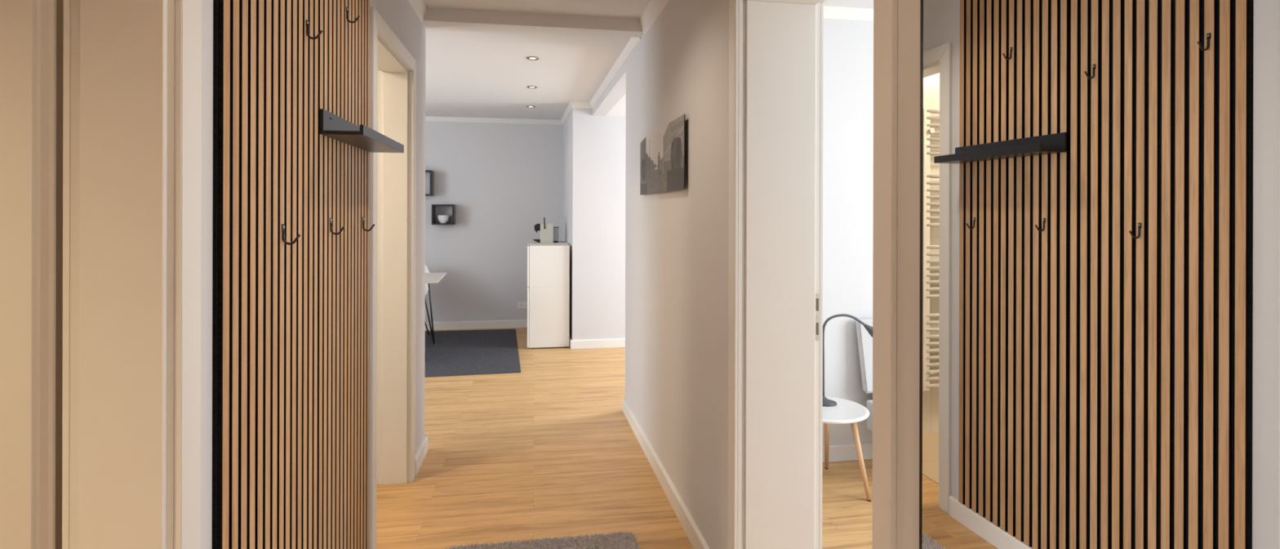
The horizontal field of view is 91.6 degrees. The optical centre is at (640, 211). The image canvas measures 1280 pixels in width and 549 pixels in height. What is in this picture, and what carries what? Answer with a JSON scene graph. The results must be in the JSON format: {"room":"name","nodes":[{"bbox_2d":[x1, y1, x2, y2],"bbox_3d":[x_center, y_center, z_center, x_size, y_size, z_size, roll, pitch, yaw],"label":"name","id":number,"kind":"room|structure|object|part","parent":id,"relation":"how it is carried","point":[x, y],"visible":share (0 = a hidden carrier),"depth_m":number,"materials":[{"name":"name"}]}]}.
{"room":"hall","nodes":[
{"label":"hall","id":0,"kind":"room"},
{"bbox_2d":[55,0,63,548],"bbox_3d":[-2.256,0.117,1.685,2.318,2.455,0.120,0,0,-10],"label":"wall","id":1,"kind":"structure","parent":0,"point":[60,3],"depth_m":1.73,"materials":[{"name":"paint"}]},
{"bbox_2d":[200,0,425,548],"bbox_3d":[-0.848,0.120,0.903,0.155,2.455,5.265,0,0,-10],"label":"wall","id":2,"kind":"structure","parent":0,"point":[399,15],"depth_m":1.19,"materials":[{"name":"paint"}]},
{"bbox_2d":[0,0,201,548],"bbox_3d":[-1.208,0.291,0.555,1.006,2.113,0.993,0,0,-10],"label":"door","id":3,"kind":"structure","parent":2,"relation":"in","point":[132,68],"depth_m":1.04,"materials":[{"name":"paint"}]},
{"bbox_2d":[212,0,318,548],"bbox_3d":[-0.856,0.124,1.462,0.016,2.276,0.548,0,0,-10],"label":"wall panel","id":4,"kind":"object","parent":2,"relation":"attached to","point":[265,62],"visible":1,"depth_m":1.39,"materials":[{"name":"brown wood"}]},
{"bbox_2d":[281,223,301,244],"bbox_3d":[-0.831,0.054,1.483,0.042,0.050,0.011,0,0,-10],"label":"coat hook","id":5,"kind":"object","parent":4,"relation":"attached to","point":[298,236],"visible":1,"depth_m":1.48,"materials":[{"name":"black metal"}]},
{"bbox_2d":[306,19,323,39],"bbox_3d":[-0.856,-0.477,1.636,0.042,0.050,0.011,0,0,-10],"label":"coat hook","id":6,"kind":"object","parent":4,"relation":"attached to","point":[307,22],"visible":1,"depth_m":1.63,"materials":[{"name":"black metal"}]},
{"bbox_2d":[316,0,369,548],"bbox_3d":[-0.947,0.124,1.998,0.016,2.276,0.530,0,0,-10],"label":"wall panel","id":7,"kind":"object","parent":2,"relation":"attached to","point":[344,46],"visible":0.97,"depth_m":1.97,"materials":[{"name":"brown wood"}]},
{"bbox_2d":[329,217,345,234],"bbox_3d":[-0.890,0.043,1.831,0.042,0.050,0.011,0,0,-10],"label":"coat hook","id":8,"kind":"object","parent":7,"relation":"attached to","point":[331,219],"visible":1,"depth_m":1.83,"materials":[{"name":"black metal"}]},
{"bbox_2d":[346,6,359,22],"bbox_3d":[-0.915,-0.625,1.984,0.042,0.050,0.011,0,0,-10],"label":"coat hook","id":9,"kind":"object","parent":7,"relation":"attached to","point":[347,9],"visible":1,"depth_m":1.98,"materials":[{"name":"black metal"}]},
{"bbox_2d":[319,108,404,152],"bbox_3d":[-0.882,-0.251,2.013,0.116,0.070,0.550,0,0,-10],"label":"ledge","id":10,"kind":"object","parent":7,"relation":"attached to","point":[332,126],"visible":1,"depth_m":1.88,"materials":[{"name":"paint"}]},
{"bbox_3d":[-0.934,-0.251,2.005,0.011,0.070,0.550,0,0,-10],"label":"plate","id":11,"kind":"part","parent":10,"relation":"part of","materials":[{"name":"paint"}]},
{"bbox_2d":[362,217,374,231],"bbox_3d":[-0.949,0.044,2.175,0.042,0.050,0.011,0,0,-10],"label":"coat hook","id":12,"kind":"object","parent":7,"relation":"attached to","point":[372,226],"visible":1,"depth_m":2.17,"materials":[{"name":"black metal"}]},
{"bbox_2d":[368,6,416,548],"bbox_3d":[-1.157,0.290,2.733,0.174,2.114,0.852,0,0,-10],"label":"door","id":13,"kind":"structure","parent":2,"relation":"in","point":[393,68],"depth_m":3.08,"materials":[{"name":"paint"}]},
{"bbox_2d":[408,0,427,22],"bbox_3d":[-0.739,-1.066,0.850,0.035,0.082,5.125,0,0,-10],"label":"trim","id":14,"kind":"structure","parent":2,"relation":"attached to","point":[420,6],"depth_m":3.24,"materials":[{"name":"white paint"}]},
{"bbox_2d":[415,434,427,475],"bbox_3d":[-1.081,1.305,2.317,0.166,0.084,2.431,0,0,-10],"label":"baseboard","id":15,"kind":"structure","parent":2,"relation":"attached to","point":[421,452],"depth_m":3.33,"materials":[{"name":"white wood"}]},
{"bbox_2d":[425,121,563,322],"bbox_3d":[-2.902,0.131,7.089,4.060,2.425,0.148,0,0,-10],"label":"wall","id":16,"kind":"structure","parent":0,"point":[502,180],"depth_m":7.21,"materials":[{"name":"paint"}]},
{"bbox_2d":[425,169,433,195],"bbox_3d":[-2.485,-0.321,7.003,0.285,0.285,0.162,0,0,-10],"label":"box shelf","id":17,"kind":"object","parent":16,"relation":"attached to","point":[431,171],"visible":0.48,"depth_m":6.95,"materials":[{"name":"black wood"}]},
{"bbox_3d":[-2.353,-0.320,7.025,0.018,0.285,0.162,0,0,-10],"label":"panel","id":18,"kind":"part","parent":17,"relation":"part of","materials":[{"name":"black wood"}]},
{"bbox_2d":[431,204,455,224],"bbox_3d":[-2.226,0.033,7.047,0.240,0.228,0.162,0,0,-10],"label":"box shelf","id":19,"kind":"object","parent":16,"relation":"attached to","point":[433,205],"visible":0.99,"depth_m":6.98,"materials":[{"name":"black wood"}]},
{"bbox_3d":[-2.335,0.032,7.029,0.018,0.228,0.162,0,0,-10],"label":"panel","id":20,"kind":"part","parent":19,"relation":"part of","materials":[{"name":"black wood"}]},
{"bbox_3d":[-2.225,-0.072,7.047,0.204,0.018,0.162,0,0,-10],"label":"panel","id":21,"kind":"part","parent":19,"relation":"part of","materials":[{"name":"black wood"}]},
{"bbox_3d":[-2.226,0.138,7.047,0.204,0.018,0.162,0,0,-10],"label":"panel","id":22,"kind":"part","parent":19,"relation":"part of","materials":[{"name":"black wood"}]},
{"bbox_2d":[437,216,449,222],"bbox_3d":[-2.225,0.094,7.041,0.136,0.070,0.136,0,0,-10],"label":"bowl","id":23,"kind":"object","parent":19,"relation":"in","point":[442,220],"visible":0.89,"depth_m":7.00,"materials":[{"name":"white ceramic"}]},
{"bbox_2d":[437,214,449,217],"bbox_3d":[-2.225,0.076,7.041,0.136,0.070,0.136,0,0,-10],"label":"bowl","id":24,"kind":"object","parent":23,"relation":"in","point":[438,215],"visible":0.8,"depth_m":7.00,"materials":[{"name":"white ceramic"}]},
{"bbox_3d":[-2.116,0.033,7.066,0.018,0.228,0.162,0,0,-10],"label":"panel","id":25,"kind":"part","parent":19,"relation":"part of","materials":[{"name":"black wood"}]},
{"bbox_2d":[425,115,562,124],"bbox_3d":[-2.848,-1.055,7.008,3.934,0.054,0.030,0,0,-10],"label":"trim","id":26,"kind":"structure","parent":16,"relation":"attached to","point":[454,119],"depth_m":7.20,"materials":[{"name":"white paint"}]},
{"bbox_2d":[517,301,527,308],"bbox_3d":[-1.354,1.092,7.274,0.164,0.081,0.009,0,0,-10],"label":"power socket","id":27,"kind":"object","parent":16,"relation":"attached to","point":[522,304],"visible":0.62,"depth_m":7.27,"materials":[{"name":"white paint"}]},
{"bbox_2d":[425,319,625,348],"bbox_3d":[-1.141,1.305,6.679,7.200,0.084,1.253,0,0,-10],"label":"baseboard","id":28,"kind":"structure","parent":16,"relation":"attached to","point":[617,342],"depth_m":7.11,"materials":[{"name":"white wood"}]},
{"bbox_2d":[560,102,573,124],"bbox_3d":[-0.803,-1.050,6.744,0.030,0.054,1.239,0,0,-11],"label":"trim","id":29,"kind":"structure","parent":16,"relation":"attached to","point":[570,107],"depth_m":6.58,"materials":[{"name":"white paint"}]},
{"bbox_2d":[563,107,626,339],"bbox_3d":[0.785,0.139,7.090,3.270,2.425,1.385,0,0,-10],"label":"wall pillar","id":30,"kind":"structure","parent":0,"point":[594,146],"depth_m":6.19,"materials":[{"name":"paint"}]},
{"bbox_2d":[605,93,626,116],"bbox_3d":[1.250,-1.010,5.459,2.906,0.124,1.987,0,0,-10],"label":"ceiling","id":31,"kind":"structure","parent":0,"point":[620,108],"depth_m":5.78,"materials":[{"name":"paint"}]},
{"bbox_2d":[376,326,872,548],"bbox_3d":[-0.310,1.399,2.991,8.000,0.100,9.400,0,0,-10],"label":"floor","id":32,"kind":"structure","parent":0,"point":[549,448],"depth_m":3.20,"materials":[{"name":"brown wood"}]},
{"bbox_2d":[424,328,520,377],"bbox_3d":[-2.391,1.341,5.954,2.493,0.006,2.080,0,0,-10],"label":"rug","id":33,"kind":"object","parent":32,"relation":"on","point":[488,351],"visible":0.42,"depth_m":5.93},
{"bbox_2d":[425,264,430,334],"bbox_3d":[-2.474,0.940,6.469,0.545,0.794,0.547,0,0,-10],"label":"shell chair","id":34,"kind":"object","parent":33,"relation":"on","point":[427,270],"visible":0.02,"depth_m":6.65,"materials":[{"name":"white paint"}]},
{"bbox_2d":[424,272,446,361],"bbox_3d":[-2.590,0.963,5.590,1.594,0.742,0.999,0,0,-14],"label":"dining table","id":35,"kind":"object","parent":33,"relation":"on","point":[430,277],"visible":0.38,"depth_m":5.93,"materials":[{"name":"laminate"}]},
{"bbox_2d":[444,530,639,548],"bbox_3d":[-0.278,1.335,1.785,0.787,0.029,1.530,0,0,-10],"label":"shaggy rug","id":36,"kind":"object","parent":32,"relation":"on","point":[624,540],"visible":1,"depth_m":2.49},
{"bbox_2d":[527,241,569,348],"bbox_3d":[-0.965,0.842,6.480,0.413,1.012,0.700,0,0,-10],"label":"storage cabinet","id":37,"kind":"object","parent":32,"relation":"on","point":[548,263],"visible":1,"depth_m":6.14,"materials":[{"name":"white wood"}]},
{"bbox_3d":[-1.158,0.539,6.447,0.019,0.399,0.700,0,0,-10],"label":"door","id":38,"kind":"part","parent":37,"relation":"part of","materials":[{"name":"white wood"}]},
{"bbox_3d":[-1.160,1.038,6.447,0.019,0.587,0.700,0,0,-10],"label":"door","id":39,"kind":"part","parent":37,"relation":"part of","materials":[{"name":"white wood"}]},
{"bbox_2d":[533,217,561,242],"bbox_3d":[-0.986,0.199,6.767,0.355,0.274,0.139,0,0,-10],"label":"coffee machine","id":40,"kind":"object","parent":37,"relation":"on","point":[548,233],"visible":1,"depth_m":6.71,"materials":[{"name":"beige plastic"}]},
{"bbox_3d":[-0.919,0.243,6.780,0.056,0.145,0.075,0,0,-10],"label":"water tank","id":41,"kind":"part","parent":40,"relation":"part of","materials":[{"name":"grey"}]},
{"bbox_2d":[822,395,871,501],"bbox_3d":[0.905,1.160,3.082,0.434,0.384,0.401,0,0,-10],"label":"side table","id":42,"kind":"object","parent":32,"relation":"on","point":[846,411],"visible":0.49,"depth_m":2.98,"materials":[{"name":"white paint"}]},
{"bbox_3d":[0.968,1.166,3.243,0.029,0.365,0.102,0,0,14],"label":"leg","id":43,"kind":"part","parent":42,"relation":"part of","materials":[{"name":"brown wood"}]},
{"bbox_2d":[822,313,872,406],"bbox_3d":[1.051,0.744,3.157,0.331,0.453,0.072,0,0,-10],"label":"desk lamp","id":44,"kind":"object","parent":42,"relation":"on","point":[826,402],"visible":0.77,"depth_m":3.13,"materials":[{"name":"grey metal"}]},
{"bbox_3d":[1.176,0.606,3.178,0.078,0.070,0.052,0,0,-10],"label":"lamp shade","id":45,"kind":"part","parent":44,"relation":"part of","materials":[{"name":"grey metal"}]},
{"bbox_3d":[1.043,1.166,2.951,0.029,0.365,0.109,0,0,-44],"label":"leg","id":46,"kind":"part","parent":42,"relation":"part of","materials":[{"name":"brown wood"}]},
{"bbox_2d":[855,318,872,431],"bbox_3d":[1.498,0.968,3.230,0.607,0.771,0.424,0,0,-10],"label":"lounge chair","id":47,"kind":"object","parent":32,"relation":"on","point":[864,339],"visible":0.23,"depth_m":3.34,"materials":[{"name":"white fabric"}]},
{"bbox_3d":[1.469,0.777,3.405,0.607,0.390,0.068,0,0,-10],"label":"backrest","id":48,"kind":"part","parent":47,"relation":"part of","materials":[{"name":"white fabric"}]},
{"bbox_3d":[1.505,1.080,3.194,0.555,0.157,0.350,0,0,-10],"label":"seat","id":49,"kind":"part","parent":47,"relation":"part of","materials":[{"name":"white fabric"}]},
{"bbox_2d":[424,0,873,119],"bbox_3d":[-0.304,-1.151,2.991,8.000,0.150,9.400,0,0,-10],"label":"ceiling","id":50,"kind":"structure","parent":0,"point":[468,73],"depth_m":4.52,"materials":[{"name":"paint"}]},
{"bbox_2d":[526,85,537,88],"bbox_3d":[-0.935,-1.074,5.379,0.088,0.007,0.088,0,0,-10],"label":"recessed light","id":51,"kind":"object","parent":50,"relation":"in","point":[528,86],"visible":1,"depth_m":5.36,"materials":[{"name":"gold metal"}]},
{"bbox_2d":[526,56,538,60],"bbox_3d":[-0.755,-1.073,4.368,0.088,0.007,0.088,0,0,-10],"label":"recessed light","id":52,"kind":"object","parent":50,"relation":"in","point":[531,58],"visible":1,"depth_m":4.36,"materials":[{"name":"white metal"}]},
{"bbox_2d":[422,7,643,37],"bbox_3d":[-0.595,-1.070,3.563,1.231,0.072,0.175,0,0,-10],"label":"ceiling beam","id":53,"kind":"structure","parent":50,"relation":"attached to","point":[435,19],"depth_m":3.50,"materials":[{"name":"paint"}]},
{"bbox_2d":[592,0,919,548],"bbox_3d":[0.402,0.123,2.384,0.288,2.455,7.774,0,0,-11],"label":"wall","id":54,"kind":"structure","parent":0,"point":[677,242],"depth_m":2.50,"materials":[{"name":"paint"}]},
{"bbox_2d":[573,102,591,108],"bbox_3d":[-0.569,-1.049,6.141,0.191,0.054,0.030,0,0,-10],"label":"trim","id":55,"kind":"structure","parent":54,"relation":"attached to","point":[575,104],"depth_m":6.14,"materials":[{"name":"white paint"}]},
{"bbox_2d":[589,36,640,108],"bbox_3d":[-0.251,-1.049,4.930,0.030,0.054,2.526,0,0,-11],"label":"trim","id":56,"kind":"structure","parent":54,"relation":"attached to","point":[633,42],"depth_m":4.52,"materials":[{"name":"white paint"}]},
{"bbox_2d":[639,0,669,34],"bbox_3d":[0.497,-1.059,1.061,0.035,0.090,5.127,0,0,-11],"label":"trim","id":57,"kind":"structure","parent":54,"relation":"attached to","point":[654,8],"depth_m":3.31,"materials":[{"name":"white paint"}]},
{"bbox_2d":[640,114,684,195],"bbox_3d":[0.102,-0.255,3.123,0.020,0.317,0.977,0,0,-11],"label":"wall picture","id":58,"kind":"object","parent":54,"relation":"attached to","point":[662,152],"visible":1,"depth_m":2.99,"materials":[{"name":"grey paper"}]},
{"bbox_2d":[622,397,709,548],"bbox_3d":[1.846,1.312,1.631,3.007,0.084,5.794,0,0,-10],"label":"baseboard","id":59,"kind":"structure","parent":54,"relation":"attached to","point":[691,530],"depth_m":2.95,"materials":[{"name":"white wood"}]},
{"bbox_2d":[728,0,897,548],"bbox_3d":[0.541,0.291,1.669,0.334,2.120,0.956,0,0,-10],"label":"door frame","id":60,"kind":"structure","parent":54,"relation":"in","point":[776,46],"depth_m":2.06,"materials":[{"name":"paint"}]},
{"bbox_3d":[0.595,0.354,2.096,0.018,0.159,0.002,0,0,-10],"label":"strike plate","id":61,"kind":"part","parent":60,"relation":"part of","materials":[{"name":"metal"}]},
{"bbox_2d":[919,0,1279,548],"bbox_3d":[0.551,0.211,0.770,0.030,1.680,0.613,0,0,-11],"label":"wall mirror","id":62,"kind":"object","parent":54,"relation":"attached to","point":[1100,331],"visible":1,"depth_m":0.73,"materials":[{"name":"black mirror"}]},
{"bbox_3d":[0.551,0.211,0.770,0.029,1.680,0.613,0,0,-11],"label":"frame","id":63,"kind":"part","parent":62,"relation":"part of","materials":[{"name":"wood"}]},
{"bbox_2d":[822,19,873,444],"bbox_3d":[1.816,0.127,3.716,2.970,2.455,0.385,0,0,-10],"label":"wall","id":64,"kind":"structure","parent":0,"point":[848,46],"depth_m":3.40,"materials":[{"name":"white paint"}]},
{"bbox_2d":[822,441,872,462],"bbox_3d":[1.844,1.312,3.517,2.977,0.084,0.016,0,0,-10],"label":"baseboard","id":65,"kind":"structure","parent":64,"relation":"attached to","point":[837,452],"depth_m":3.39,"materials":[{"name":"white wood"}]},
{"bbox_2d":[823,5,873,22],"bbox_3d":[1.851,-1.071,3.505,2.977,0.060,0.040,0,0,-10],"label":"trim","id":66,"kind":"structure","parent":64,"relation":"attached to","point":[835,13],"depth_m":3.38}
]}

